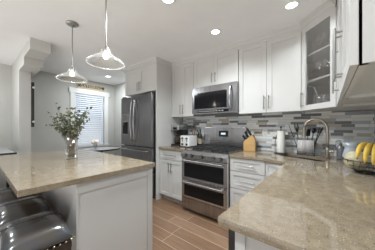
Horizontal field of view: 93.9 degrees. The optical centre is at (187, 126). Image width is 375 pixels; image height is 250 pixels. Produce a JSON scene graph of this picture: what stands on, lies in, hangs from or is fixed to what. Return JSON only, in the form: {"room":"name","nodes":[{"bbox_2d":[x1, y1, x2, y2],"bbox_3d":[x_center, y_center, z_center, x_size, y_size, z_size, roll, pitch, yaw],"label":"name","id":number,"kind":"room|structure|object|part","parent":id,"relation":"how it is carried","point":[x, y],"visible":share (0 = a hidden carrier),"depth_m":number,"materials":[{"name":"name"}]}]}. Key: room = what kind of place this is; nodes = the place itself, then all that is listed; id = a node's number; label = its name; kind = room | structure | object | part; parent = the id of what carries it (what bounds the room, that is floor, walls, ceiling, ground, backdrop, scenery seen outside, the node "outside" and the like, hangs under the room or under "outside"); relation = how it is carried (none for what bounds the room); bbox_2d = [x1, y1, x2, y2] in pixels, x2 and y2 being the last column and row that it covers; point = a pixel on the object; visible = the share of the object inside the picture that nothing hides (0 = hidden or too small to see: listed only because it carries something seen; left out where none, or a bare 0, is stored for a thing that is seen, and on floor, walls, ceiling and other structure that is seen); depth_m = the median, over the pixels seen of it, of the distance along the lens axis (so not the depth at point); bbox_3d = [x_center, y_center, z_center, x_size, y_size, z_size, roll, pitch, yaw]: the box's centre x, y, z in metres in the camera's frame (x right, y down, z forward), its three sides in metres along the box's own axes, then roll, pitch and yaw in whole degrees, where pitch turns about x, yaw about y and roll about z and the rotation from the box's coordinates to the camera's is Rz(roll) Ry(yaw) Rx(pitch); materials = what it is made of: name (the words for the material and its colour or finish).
{"room":"kitchen","nodes":[
{"label":"kitchen","id":0,"kind":"room"},
{"bbox_2d":[12,37,50,153],"bbox_3d":[-2.654,0.040,2.918,1.700,2.440,0.220,0,0,39],"label":"wall partition","id":1,"kind":"structure","parent":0,"point":[29,61],"depth_m":2.87,"materials":[{"name":"paint"}]},
{"bbox_2d":[0,63,113,188],"bbox_3d":[-3.203,0.040,3.669,0.100,2.440,3.450,0,0,39],"label":"wall","id":2,"kind":"structure","parent":0,"point":[48,90],"depth_m":3.76,"materials":[{"name":"paint"}]},
{"bbox_2d":[31,82,34,126],"bbox_3d":[-2.803,-0.380,3.121,0.492,0.760,0.050,0,0,39],"label":"picture frame","id":3,"kind":"object","parent":2,"relation":"attached to","point":[32,83],"visible":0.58,"depth_m":2.97,"materials":[{"name":"black plastic"}]},
{"bbox_2d":[69,87,108,148],"bbox_3d":[-2.498,-0.175,4.493,0.135,1.530,0.960,0,0,39],"label":"window","id":4,"kind":"structure","parent":2,"relation":"in","point":[72,90],"depth_m":4.55,"materials":[{"name":"white wood"}]},
{"bbox_2d":[75,93,103,145],"bbox_3d":[-2.499,-0.181,4.495,0.040,1.274,0.680,0,0,39],"label":"window blind","id":5,"kind":"object","parent":4,"relation":"attached to","point":[96,120],"visible":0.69,"depth_m":4.51,"materials":[{"name":"white plastic"}]},
{"bbox_2d":[77,82,104,91],"bbox_3d":[-2.453,-1.008,4.483,0.025,0.135,0.660,0,0,39],"label":"wooden sign","id":6,"kind":"object","parent":4,"relation":"on","point":[79,85],"visible":1,"depth_m":4.46,"materials":[{"name":"brown wood"}]},
{"bbox_2d":[114,82,128,155],"bbox_3d":[-0.011,0.040,3.457,5.320,2.440,0.250,0,0,39],"label":"wall","id":7,"kind":"structure","parent":0,"point":[119,90],"depth_m":4.83,"materials":[{"name":"paint"}]},
{"bbox_2d":[125,64,155,96],"bbox_3d":[-0.717,-0.873,3.576,0.955,0.465,0.716,0,0,39],"label":"upper cabinet","id":8,"kind":"object","parent":7,"relation":"attached to","point":[142,81],"visible":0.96,"depth_m":3.29,"materials":[{"name":"paint"}]},
{"bbox_3d":[-1.099,-0.872,3.485,0.474,0.463,0.020,0,0,39],"label":"door","id":9,"kind":"part","parent":8,"relation":"part of","materials":[{"name":"paint"}]},
{"bbox_3d":[-0.729,-0.872,3.183,0.474,0.463,0.020,0,0,39],"label":"door","id":10,"kind":"part","parent":8,"relation":"part of","materials":[{"name":"paint"}]},
{"bbox_2d":[172,63,203,117],"bbox_3d":[-0.005,-0.645,3.245,0.513,0.920,0.361,0,0,39],"label":"upper cabinet","id":11,"kind":"object","parent":7,"relation":"attached to","point":[182,76],"visible":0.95,"depth_m":3.12,"materials":[{"name":"paint"}]},
{"bbox_3d":[-0.190,-0.644,3.222,0.254,0.918,0.020,0,0,39],"label":"door","id":12,"kind":"part","parent":11,"relation":"part of","materials":[{"name":"paint"}]},
{"bbox_3d":[0.009,-0.644,3.060,0.254,0.918,0.020,0,0,39],"label":"door","id":13,"kind":"part","parent":11,"relation":"part of","materials":[{"name":"paint"}]},
{"bbox_2d":[194,49,238,87],"bbox_3d":[0.502,-0.875,2.833,0.785,0.460,0.361,0,0,39],"label":"upper cabinet","id":14,"kind":"object","parent":7,"relation":"attached to","point":[223,68],"visible":0.83,"depth_m":2.68,"materials":[{"name":"paint"}]},
{"bbox_3d":[0.265,-0.875,2.852,0.390,0.458,0.020,0,0,39],"label":"door","id":15,"kind":"part","parent":14,"relation":"part of","materials":[{"name":"paint"}]},
{"bbox_2d":[192,81,238,115],"bbox_3d":[0.480,-0.416,2.789,0.775,0.441,0.456,0,0,39],"label":"microwave","id":16,"kind":"object","parent":14,"relation":"attached to","point":[219,99],"visible":0.94,"depth_m":2.63,"materials":[{"name":"silver metal"}]},
{"bbox_3d":[0.590,-0.417,2.445,0.022,0.352,0.061,0,0,39],"label":"handle","id":17,"kind":"part","parent":16,"relation":"part of","materials":[{"name":"silver metal"}]},
{"bbox_3d":[0.570,-0.875,2.604,0.390,0.458,0.020,0,0,39],"label":"door","id":18,"kind":"part","parent":14,"relation":"part of","materials":[{"name":"paint"}]},
{"bbox_2d":[122,0,335,73],"bbox_3d":[0.210,-1.137,2.382,1.521,0.087,4.152,0,0,-30],"label":"trim","id":19,"kind":"structure","parent":7,"relation":"attached to","point":[328,5],"depth_m":2.35,"materials":[{"name":"paint"}]},
{"bbox_2d":[262,129,266,135],"bbox_3d":[1.125,0.080,2.548,0.070,0.114,0.008,0,0,39],"label":"wall outlet","id":20,"kind":"object","parent":7,"relation":"attached to","point":[264,131],"visible":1,"depth_m":2.55,"materials":[{"name":"white plastic"}]},
{"bbox_2d":[239,31,303,114],"bbox_3d":[1.100,-0.645,2.347,0.745,0.920,0.361,0,0,39],"label":"upper cabinet","id":21,"kind":"object","parent":7,"relation":"attached to","point":[269,71],"visible":0.86,"depth_m":2.20,"materials":[{"name":"paint"}]},
{"bbox_3d":[0.870,-0.644,2.360,0.370,0.918,0.020,0,0,39],"label":"door","id":22,"kind":"part","parent":21,"relation":"part of","materials":[{"name":"paint"}]},
{"bbox_3d":[1.159,-0.644,2.125,0.370,0.918,0.020,0,0,39],"label":"door","id":23,"kind":"part","parent":21,"relation":"part of","materials":[{"name":"paint"}]},
{"bbox_2d":[183,110,373,158],"bbox_3d":[0.949,0.053,2.704,2.680,0.586,0.008,0,0,39],"label":"backsplash","id":24,"kind":"structure","parent":7,"relation":"attached to","point":[357,126],"depth_m":2.31,"materials":[{"name":"tile"}]},
{"bbox_2d":[300,6,374,111],"bbox_3d":[1.551,-0.645,1.822,0.628,0.920,0.611,0,0,39],"label":"upper cabinet","id":25,"kind":"object","parent":7,"relation":"attached to","point":[316,79],"visible":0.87,"depth_m":1.97,"materials":[{"name":"paint"}]},
{"bbox_3d":[1.565,-1.090,1.823,0.608,0.030,0.593,0,0,39],"label":"panel","id":26,"kind":"part","parent":25,"relation":"part of","materials":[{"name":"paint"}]},
{"bbox_2d":[307,44,329,63],"bbox_3d":[1.567,-0.807,1.827,0.570,0.016,0.543,0,0,39],"label":"shelf","id":27,"kind":"object","parent":25,"relation":"attached to","point":[318,55],"depth_m":1.99,"materials":[{"name":"paint"}]},
{"bbox_2d":[307,74,329,86],"bbox_3d":[1.567,-0.512,1.827,0.570,0.016,0.543,0,0,39],"label":"shelf","id":28,"kind":"object","parent":25,"relation":"attached to","point":[324,81],"depth_m":1.98,"materials":[{"name":"paint"}]},
{"bbox_3d":[1.333,-0.644,1.797,0.020,0.918,0.407,0,0,-7],"label":"door","id":29,"kind":"part","parent":25,"relation":"part of","materials":[{"name":"paint"}]},
{"bbox_3d":[1.565,-0.200,1.823,0.608,0.030,0.593,0,0,39],"label":"panel","id":30,"kind":"part","parent":25,"relation":"part of","materials":[{"name":"paint"}]},
{"bbox_2d":[0,0,325,84],"bbox_3d":[-1.100,-1.205,2.119,5.320,0.050,3.700,0,0,39],"label":"ceiling","id":31,"kind":"structure","parent":0,"point":[138,31],"depth_m":2.08,"materials":[{"name":"paint"}]},
{"bbox_2d":[55,20,87,82],"bbox_3d":[-1.311,-0.858,1.994,0.310,0.644,0.310,0,0,39],"label":"pendant light","id":32,"kind":"object","parent":31,"relation":"hanging from","point":[72,24],"visible":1,"depth_m":1.99,"materials":[{"name":"silver"}]},
{"bbox_3d":[-1.311,-0.919,1.994,0.017,0.478,0.018,0,0,39],"label":"rod","id":33,"kind":"part","parent":32,"relation":"part of","materials":[{"name":"silver metal"}]},
{"bbox_2d":[85,0,124,69],"bbox_3d":[-0.694,-0.858,1.492,0.310,0.644,0.310,0,0,39],"label":"pendant light","id":34,"kind":"object","parent":31,"relation":"hanging from","point":[106,54],"visible":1,"depth_m":1.49,"materials":[{"name":"silver metal"}]},
{"bbox_3d":[-0.694,-0.602,1.492,0.306,0.126,0.306,0,0,39],"label":"lamp shade","id":35,"kind":"part","parent":34,"relation":"part of","materials":[{"name":"clear glass"}]},
{"bbox_3d":[-0.694,-0.919,1.492,0.017,0.478,0.018,0,0,39],"label":"rod","id":36,"kind":"part","parent":34,"relation":"part of","materials":[{"name":"silver metal"}]},
{"bbox_3d":[-0.694,-0.609,1.492,0.048,0.062,0.047,0,0,39],"label":"bulb","id":37,"kind":"part","parent":34,"relation":"part of","materials":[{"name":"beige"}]},
{"bbox_2d":[160,0,175,4],"bbox_3d":[-0.180,-1.175,1.616,0.150,0.007,0.150,0,0,39],"label":"recessed light","id":38,"kind":"object","parent":31,"relation":"in","point":[167,2],"visible":1,"depth_m":1.64,"materials":[{"name":"white"}]},
{"bbox_2d":[209,28,221,34],"bbox_3d":[0.346,-1.175,2.167,0.150,0.007,0.150,0,0,39],"label":"recessed light","id":39,"kind":"object","parent":31,"relation":"in","point":[215,31],"visible":1,"depth_m":2.16,"materials":[{"name":"white"}]},
{"bbox_2d":[283,0,300,9],"bbox_3d":[1.007,-1.175,1.695,0.150,0.007,0.150,0,0,39],"label":"recessed light","id":40,"kind":"object","parent":31,"relation":"in","point":[292,4],"visible":1,"depth_m":1.68,"materials":[{"name":"white"}]},
{"bbox_2d":[152,197,227,249],"bbox_3d":[-1.100,1.285,2.119,5.320,0.050,3.700,0,0,39],"label":"floor","id":41,"kind":"structure","parent":0,"point":[174,226],"depth_m":2.13,"materials":[{"name":"brown wood"}]},
{"bbox_2d":[0,148,16,187],"bbox_3d":[-3.096,0.818,2.572,0.850,0.884,0.755,0,0,39],"label":"console table","id":42,"kind":"object","parent":41,"relation":"on","point":[4,151],"visible":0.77,"depth_m":2.69,"materials":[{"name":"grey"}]},
{"bbox_2d":[0,187,35,203],"bbox_3d":[-1.698,0.927,1.684,0.428,0.667,0.365,0,0,39],"label":"bar stool","id":43,"kind":"object","parent":41,"relation":"on","point":[6,194],"visible":0.25,"depth_m":1.59,"materials":[{"name":"black leather"}]},
{"bbox_2d":[0,196,51,225],"bbox_3d":[-1.335,0.927,1.401,0.428,0.667,0.365,0,0,39],"label":"bar stool","id":44,"kind":"object","parent":41,"relation":"on","point":[12,210],"visible":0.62,"depth_m":1.33,"materials":[{"name":"black leather"}]},
{"bbox_2d":[0,211,74,249],"bbox_3d":[-0.994,0.927,1.124,0.428,0.667,0.365,0,0,39],"label":"bar stool","id":45,"kind":"object","parent":41,"relation":"on","point":[45,230],"visible":1,"depth_m":1.05,"materials":[{"name":"leather"}]},
{"bbox_3d":[-0.994,0.748,1.124,0.390,0.044,0.320,0,0,39],"label":"seat frame","id":46,"kind":"part","parent":45,"relation":"part of","materials":[{"name":"black leather"}]},
{"bbox_2d":[35,167,151,249],"bbox_3d":[-1.216,0.823,1.993,1.737,0.875,0.666,0,0,39],"label":"kitchen island","id":47,"kind":"object","parent":41,"relation":"on","point":[113,212],"visible":0.58,"depth_m":1.40,"materials":[{"name":"paint"}]},
{"bbox_2d":[0,149,154,197],"bbox_3d":[-1.310,0.365,1.887,1.785,0.038,0.965,0,0,39],"label":"island countertop","id":48,"kind":"structure","parent":47,"relation":"on","point":[26,174],"depth_m":1.50,"materials":[{"name":"stone"}]},
{"bbox_2d":[45,102,91,159],"bbox_3d":[-1.271,0.039,1.905,0.421,0.615,0.386,0,0,39],"label":"vase","id":49,"kind":"object","parent":48,"relation":"on","point":[71,133],"visible":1,"depth_m":1.88,"materials":[{"name":"clear glass"}]},
{"bbox_3d":[-0.551,0.823,1.445,0.012,0.875,0.654,0,0,39],"label":"frame","id":50,"kind":"part","parent":47,"relation":"part of","materials":[{"name":"paint"}]},
{"bbox_2d":[81,146,120,151],"bbox_3d":[-2.056,0.879,4.160,0.880,0.762,0.880,0,0,39],"label":"round table","id":51,"kind":"object","parent":41,"relation":"on","point":[99,148],"visible":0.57,"depth_m":4.08,"materials":[{"name":"grey"}]},
{"bbox_2d":[91,139,99,148],"bbox_3d":[-2.077,0.390,3.956,0.172,0.216,0.180,0,0,-19],"label":"flower arrangement","id":52,"kind":"object","parent":51,"relation":"on","point":[93,141],"visible":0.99,"depth_m":3.90,"materials":[{"name":"white plant"}]},
{"bbox_2d":[121,92,155,197],"bbox_3d":[-0.794,0.325,3.564,0.990,1.870,0.772,0,0,39],"label":"refrigerator","id":53,"kind":"object","parent":41,"relation":"on","point":[138,113],"visible":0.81,"depth_m":3.21,"materials":[{"name":"silver metal"}]},
{"bbox_3d":[-1.177,-0.115,3.509,0.466,0.940,0.060,0,0,39],"label":"door","id":54,"kind":"part","parent":53,"relation":"part of","materials":[{"name":"silver metal"}]},
{"bbox_3d":[-1.073,-0.120,3.340,0.024,0.784,0.072,0,0,39],"label":"handle","id":55,"kind":"part","parent":53,"relation":"part of","materials":[{"name":"silver metal"}]},
{"bbox_3d":[-0.996,-0.120,3.277,0.024,0.784,0.072,0,0,39],"label":"handle","id":56,"kind":"part","parent":53,"relation":"part of","materials":[{"name":"silver metal"}]},
{"bbox_3d":[-1.014,0.430,3.295,0.854,0.024,0.067,0,0,39],"label":"handle","id":57,"kind":"part","parent":53,"relation":"part of","materials":[{"name":"silver metal"}]},
{"bbox_3d":[-0.974,0.574,3.344,0.990,0.413,0.060,0,0,39],"label":"freezer drawer","id":58,"kind":"part","parent":53,"relation":"part of","materials":[{"name":"silver metal"}]},
{"bbox_3d":[-0.790,-0.115,3.194,0.516,0.940,0.060,0,0,39],"label":"door","id":59,"kind":"part","parent":53,"relation":"part of","materials":[{"name":"silver metal"}]},
{"bbox_3d":[-0.974,0.996,3.344,0.990,0.408,0.060,0,0,39],"label":"freezer drawer","id":60,"kind":"part","parent":53,"relation":"part of","materials":[{"name":"silver metal"}]},
{"bbox_2d":[156,63,182,199],"bbox_3d":[-0.319,0.077,3.290,0.024,2.365,0.698,0,0,39],"label":"end panel","id":61,"kind":"object","parent":41,"relation":"on","point":[165,136],"visible":0.51,"depth_m":3.13,"materials":[{"name":"paint"}]},
{"bbox_2d":[160,149,181,203],"bbox_3d":[-0.092,0.819,3.113,0.545,0.882,0.656,0,0,39],"label":"base cabinet","id":62,"kind":"object","parent":41,"relation":"on","point":[170,160],"visible":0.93,"depth_m":2.88,"materials":[{"name":"paint"}]},
{"bbox_3d":[-0.376,0.853,2.980,0.270,0.602,0.020,0,0,39],"label":"door","id":63,"kind":"part","parent":62,"relation":"part of","materials":[{"name":"paint"}]},
{"bbox_3d":[-0.270,0.464,2.894,0.542,0.160,0.020,0,0,39],"label":"drawer","id":64,"kind":"part","parent":62,"relation":"part of","materials":[{"name":"paint"}]},
{"bbox_2d":[159,146,188,150],"bbox_3d":[-0.083,0.361,3.119,0.551,0.030,0.645,0,0,39],"label":"countertop","id":65,"kind":"structure","parent":62,"relation":"on","point":[176,148],"depth_m":2.95,"materials":[{"name":"stone"}]},
{"bbox_2d":[171,125,187,145],"bbox_3d":[-0.146,0.150,3.281,0.212,0.390,0.254,0,0,39],"label":"coffee maker","id":66,"kind":"object","parent":65,"relation":"on","point":[181,129],"visible":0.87,"depth_m":3.21,"materials":[{"name":"black plastic"}]},
{"bbox_3d":[-0.100,0.182,3.349,0.200,0.254,0.090,0,0,39],"label":"water tank","id":67,"kind":"part","parent":66,"relation":"part of","materials":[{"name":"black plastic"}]},
{"bbox_2d":[181,135,196,146],"bbox_3d":[0.017,0.245,3.072,0.200,0.202,0.252,0,0,39],"label":"toaster","id":68,"kind":"object","parent":65,"relation":"on","point":[186,140],"visible":0.94,"depth_m":3.00,"materials":[{"name":"white plastic"}]},
{"bbox_2d":[198,129,201,144],"bbox_3d":[0.228,0.191,3.140,0.073,0.310,0.073,0,0,39],"label":"bottle","id":69,"kind":"object","parent":65,"relation":"on","point":[200,134],"visible":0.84,"depth_m":3.11,"materials":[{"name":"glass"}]},
{"bbox_3d":[-0.164,0.853,2.808,0.270,0.602,0.020,0,0,39],"label":"door","id":70,"kind":"part","parent":62,"relation":"part of","materials":[{"name":"paint"}]},
{"bbox_2d":[181,127,246,220],"bbox_3d":[0.396,0.632,2.660,0.762,1.255,0.723,0,0,39],"label":"range","id":71,"kind":"object","parent":41,"relation":"on","point":[205,181],"visible":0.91,"depth_m":2.45,"materials":[{"name":"silver metal"}]},
{"bbox_3d":[0.186,0.804,2.402,0.662,0.026,0.058,0,0,39],"label":"handle","id":72,"kind":"part","parent":71,"relation":"part of","materials":[{"name":"silver metal"}]},
{"bbox_3d":[0.186,0.488,2.402,0.662,0.026,0.058,0,0,39],"label":"handle","id":73,"kind":"part","parent":71,"relation":"part of","materials":[{"name":"silver metal"}]},
{"bbox_3d":[0.216,1.126,2.439,0.754,0.158,0.042,0,0,39],"label":"storage drawer","id":74,"kind":"part","parent":71,"relation":"part of","materials":[{"name":"silver metal"}]},
{"bbox_3d":[0.220,0.405,2.443,0.758,0.099,0.072,0,0,39],"label":"control panel","id":75,"kind":"part","parent":71,"relation":"part of","materials":[{"name":"silver metal"}]},
{"bbox_3d":[0.216,0.909,2.439,0.754,0.266,0.042,0,0,39],"label":"oven door","id":76,"kind":"part","parent":71,"relation":"part of","materials":[{"name":"silver metal"}]},
{"bbox_3d":[0.216,0.616,2.439,0.754,0.312,0.042,0,0,39],"label":"oven door","id":77,"kind":"part","parent":71,"relation":"part of","materials":[{"name":"silver metal"}]},
{"bbox_2d":[183,147,242,154],"bbox_3d":[0.406,0.349,2.673,0.754,0.011,0.580,0,0,39],"label":"cooktop","id":78,"kind":"object","parent":71,"relation":"in","point":[191,150],"depth_m":2.47,"materials":[{"name":"black metal"}]},
{"bbox_2d":[228,229,234,249],"bbox_3d":[0.593,0.823,0.781,0.696,0.875,0.609,0,0,39],"label":"dishwasher","id":79,"kind":"object","parent":41,"relation":"on","point":[231,234],"visible":0.02,"depth_m":0.72,"materials":[{"name":"black plastic"}]},
{"bbox_2d":[230,157,265,206],"bbox_3d":[0.886,0.819,2.318,0.420,0.882,0.656,0,0,39],"label":"base cabinet","id":80,"kind":"object","parent":41,"relation":"on","point":[245,174],"visible":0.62,"depth_m":2.12,"materials":[{"name":"paint"}]},
{"bbox_3d":[0.708,0.960,2.099,0.417,0.387,0.020,0,0,39],"label":"drawer","id":81,"kind":"part","parent":80,"relation":"part of","materials":[{"name":"paint"}]},
{"bbox_3d":[0.708,0.655,2.099,0.417,0.207,0.020,0,0,39],"label":"drawer","id":82,"kind":"part","parent":80,"relation":"part of","materials":[{"name":"paint"}]},
{"bbox_3d":[0.708,0.464,2.099,0.417,0.160,0.020,0,0,39],"label":"drawer","id":83,"kind":"part","parent":80,"relation":"part of","materials":[{"name":"paint"}]},
{"bbox_2d":[235,232,279,249],"bbox_3d":[0.445,0.819,0.483,0.651,0.882,0.032,0,0,39],"label":"cabinet end panel","id":84,"kind":"object","parent":41,"relation":"on","point":[242,242],"visible":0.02,"depth_m":0.65,"materials":[{"name":"paint"}]},
{"bbox_3d":[0.438,0.819,0.475,0.651,0.882,0.010,0,0,39],"label":"frame","id":85,"kind":"part","parent":84,"relation":"part of","materials":[{"name":"paint"}]},
{"bbox_3d":[0.449,0.819,0.487,0.651,0.882,0.022,0,0,39],"label":"panel","id":86,"kind":"part","parent":84,"relation":"part of","materials":[{"name":"paint"}]},
{"bbox_2d":[265,161,281,178],"bbox_3d":[1.381,0.819,1.860,0.937,0.882,0.751,0,0,39],"label":"base cabinet","id":87,"kind":"object","parent":41,"relation":"on","point":[270,167],"visible":0.12,"depth_m":1.91,"materials":[{"name":"paint"}]},
{"bbox_2d":[218,150,374,249],"bbox_3d":[0.795,0.361,1.472,1.343,0.030,2.093,0,0,39],"label":"countertop","id":88,"kind":"structure","parent":87,"relation":"on","point":[304,204],"depth_m":0.76,"materials":[{"name":"stone"}]},
{"bbox_2d":[243,135,255,151],"bbox_3d":[0.905,0.229,2.540,0.160,0.232,0.110,0,0,31],"label":"knife block","id":89,"kind":"object","parent":88,"relation":"on","point":[249,144],"visible":0.99,"depth_m":2.49,"materials":[{"name":"brown wood"}]},
{"bbox_2d":[274,126,287,153],"bbox_3d":[1.223,0.168,2.293,0.164,0.356,0.164,0,0,39],"label":"paper towel holder","id":90,"kind":"object","parent":88,"relation":"on","point":[280,126],"visible":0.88,"depth_m":2.28,"materials":[{"name":"grey metal"}]},
{"bbox_2d":[277,131,284,152],"bbox_3d":[1.223,0.190,2.293,0.096,0.280,0.096,0,0,39],"label":"paper towel roll","id":91,"kind":"object","parent":90,"relation":"on","point":[280,134],"visible":0.98,"depth_m":2.25,"materials":[{"name":"white paper"}]},
{"bbox_2d":[287,156,323,161],"bbox_3d":[1.342,0.476,2.020,0.276,0.199,0.501,0,0,-29],"label":"sink","id":92,"kind":"object","parent":88,"relation":"in","point":[287,156],"visible":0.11,"depth_m":2.11,"materials":[{"name":"silver metal"}]},
{"bbox_2d":[297,139,314,155],"bbox_3d":[1.480,0.252,2.193,0.179,0.188,0.095,0,0,39],"label":"utensil caddy","id":93,"kind":"object","parent":88,"relation":"on","point":[304,146],"visible":0.92,"depth_m":2.16,"materials":[{"name":"silver metal"}]},
{"bbox_2d":[306,129,310,139],"bbox_3d":[1.495,0.181,2.187,0.050,0.305,0.050,0,0,-6],"label":"spatula","id":94,"kind":"object","parent":93,"relation":"in","point":[307,130],"visible":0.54,"depth_m":2.17,"materials":[{"name":"black plastic"}]},
{"bbox_2d":[302,118,334,158],"bbox_3d":[1.471,0.120,1.978,0.301,0.451,0.057,0,0,34],"label":"faucet","id":95,"kind":"object","parent":88,"relation":"on","point":[327,150],"visible":1,"depth_m":1.93,"materials":[{"name":"silver metal"}]},
{"bbox_3d":[1.455,0.070,1.992,0.243,0.351,0.031,0,0,36],"label":"spout","id":96,"kind":"part","parent":95,"relation":"part of","materials":[{"name":"silver metal"}]},
{"bbox_2d":[336,140,343,159],"bbox_3d":[1.644,0.242,1.883,0.071,0.206,0.068,0,0,-28],"label":"soap dispenser","id":97,"kind":"object","parent":88,"relation":"on","point":[339,150],"visible":0.9,"depth_m":1.87,"materials":[{"name":"grey"}]},
{"bbox_2d":[342,142,364,161],"bbox_3d":[1.523,0.245,1.617,0.132,0.200,0.152,0,0,-16],"label":"pitcher","id":98,"kind":"object","parent":88,"relation":"on","point":[349,146],"visible":0.41,"depth_m":1.60,"materials":[{"name":"grey ceramic"}]},
{"bbox_2d":[342,157,374,174],"bbox_3d":[1.347,0.294,1.315,0.284,0.100,0.284,0,0,39],"label":"fruit basket","id":99,"kind":"object","parent":88,"relation":"on","point":[361,171],"visible":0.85,"depth_m":1.28,"materials":[{"name":"grey metal"}]},
{"bbox_2d":[343,151,367,169],"bbox_3d":[1.284,0.256,1.341,0.136,0.139,0.136,0,0,39],"label":"melon","id":100,"kind":"object","parent":99,"relation":"in","point":[351,155],"visible":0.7,"depth_m":1.31,"materials":[{"name":"beige food"}]},
{"bbox_2d":[355,142,367,158],"bbox_3d":[1.302,0.173,1.303,0.189,0.120,0.034,0,0,-20],"label":"banana","id":101,"kind":"object","parent":99,"relation":"in","point":[360,146],"visible":0.8,"depth_m":1.28,"materials":[{"name":"yellow food"}]},
{"bbox_2d":[363,143,373,163],"bbox_3d":[1.308,0.186,1.263,0.189,0.144,0.031,0,0,-30],"label":"banana","id":102,"kind":"object","parent":99,"relation":"in","point":[368,146],"visible":0.96,"depth_m":1.23,"materials":[{"name":"yellow food"}]},
{"bbox_2d":[371,144,374,165],"bbox_3d":[1.330,0.192,1.238,0.173,0.150,0.032,0,0,-36],"label":"banana","id":103,"kind":"object","parent":99,"relation":"in","point":[373,146],"visible":1,"depth_m":1.20,"materials":[{"name":"yellow food"}]},
{"bbox_3d":[0.862,0.040,0.394,0.100,2.440,3.700,0,0,39],"label":"wall","id":104,"kind":"structure","parent":0,"visible":0},
{"bbox_2d":[332,0,374,106],"bbox_3d":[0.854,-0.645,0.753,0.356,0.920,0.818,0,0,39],"label":"upper cabinet","id":105,"kind":"object","parent":104,"relation":"attached to","point":[356,31],"visible":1,"depth_m":0.57,"materials":[{"name":"paint"}]},
{"bbox_3d":[0.751,-0.350,0.879,0.036,0.240,0.012,0,0,39],"label":"handle","id":106,"kind":"part","parent":105,"relation":"part of","materials":[{"name":"silver metal"}]},
{"bbox_3d":[0.713,-0.350,0.833,0.036,0.240,0.012,0,0,39],"label":"handle","id":107,"kind":"part","parent":105,"relation":"part of","materials":[{"name":"silver metal"}]},
{"bbox_3d":[0.882,-0.644,0.996,0.020,0.918,0.403,0,0,39],"label":"door","id":108,"kind":"part","parent":105,"relation":"part of","materials":[{"name":"paint"}]},
{"bbox_3d":[0.626,-0.644,0.681,0.020,0.918,0.403,0,0,39],"label":"door","id":109,"kind":"part","parent":105,"relation":"part of","materials":[{"name":"paint"}]},
{"bbox_3d":[0.623,-0.645,0.418,0.293,0.920,0.006,0,0,39],"label":"panel","id":110,"kind":"part","parent":105,"relation":"part of","materials":[{"name":"paint"}]},
{"bbox_2d":[374,109,374,143],"bbox_3d":[1.354,0.053,1.085,0.008,0.586,1.992,0,0,39],"label":"trim","id":111,"kind":"structure","parent":104,"relation":"attached to","point":[374,109],"depth_m":1.84,"materials":[{"name":"tile"}]}
]}

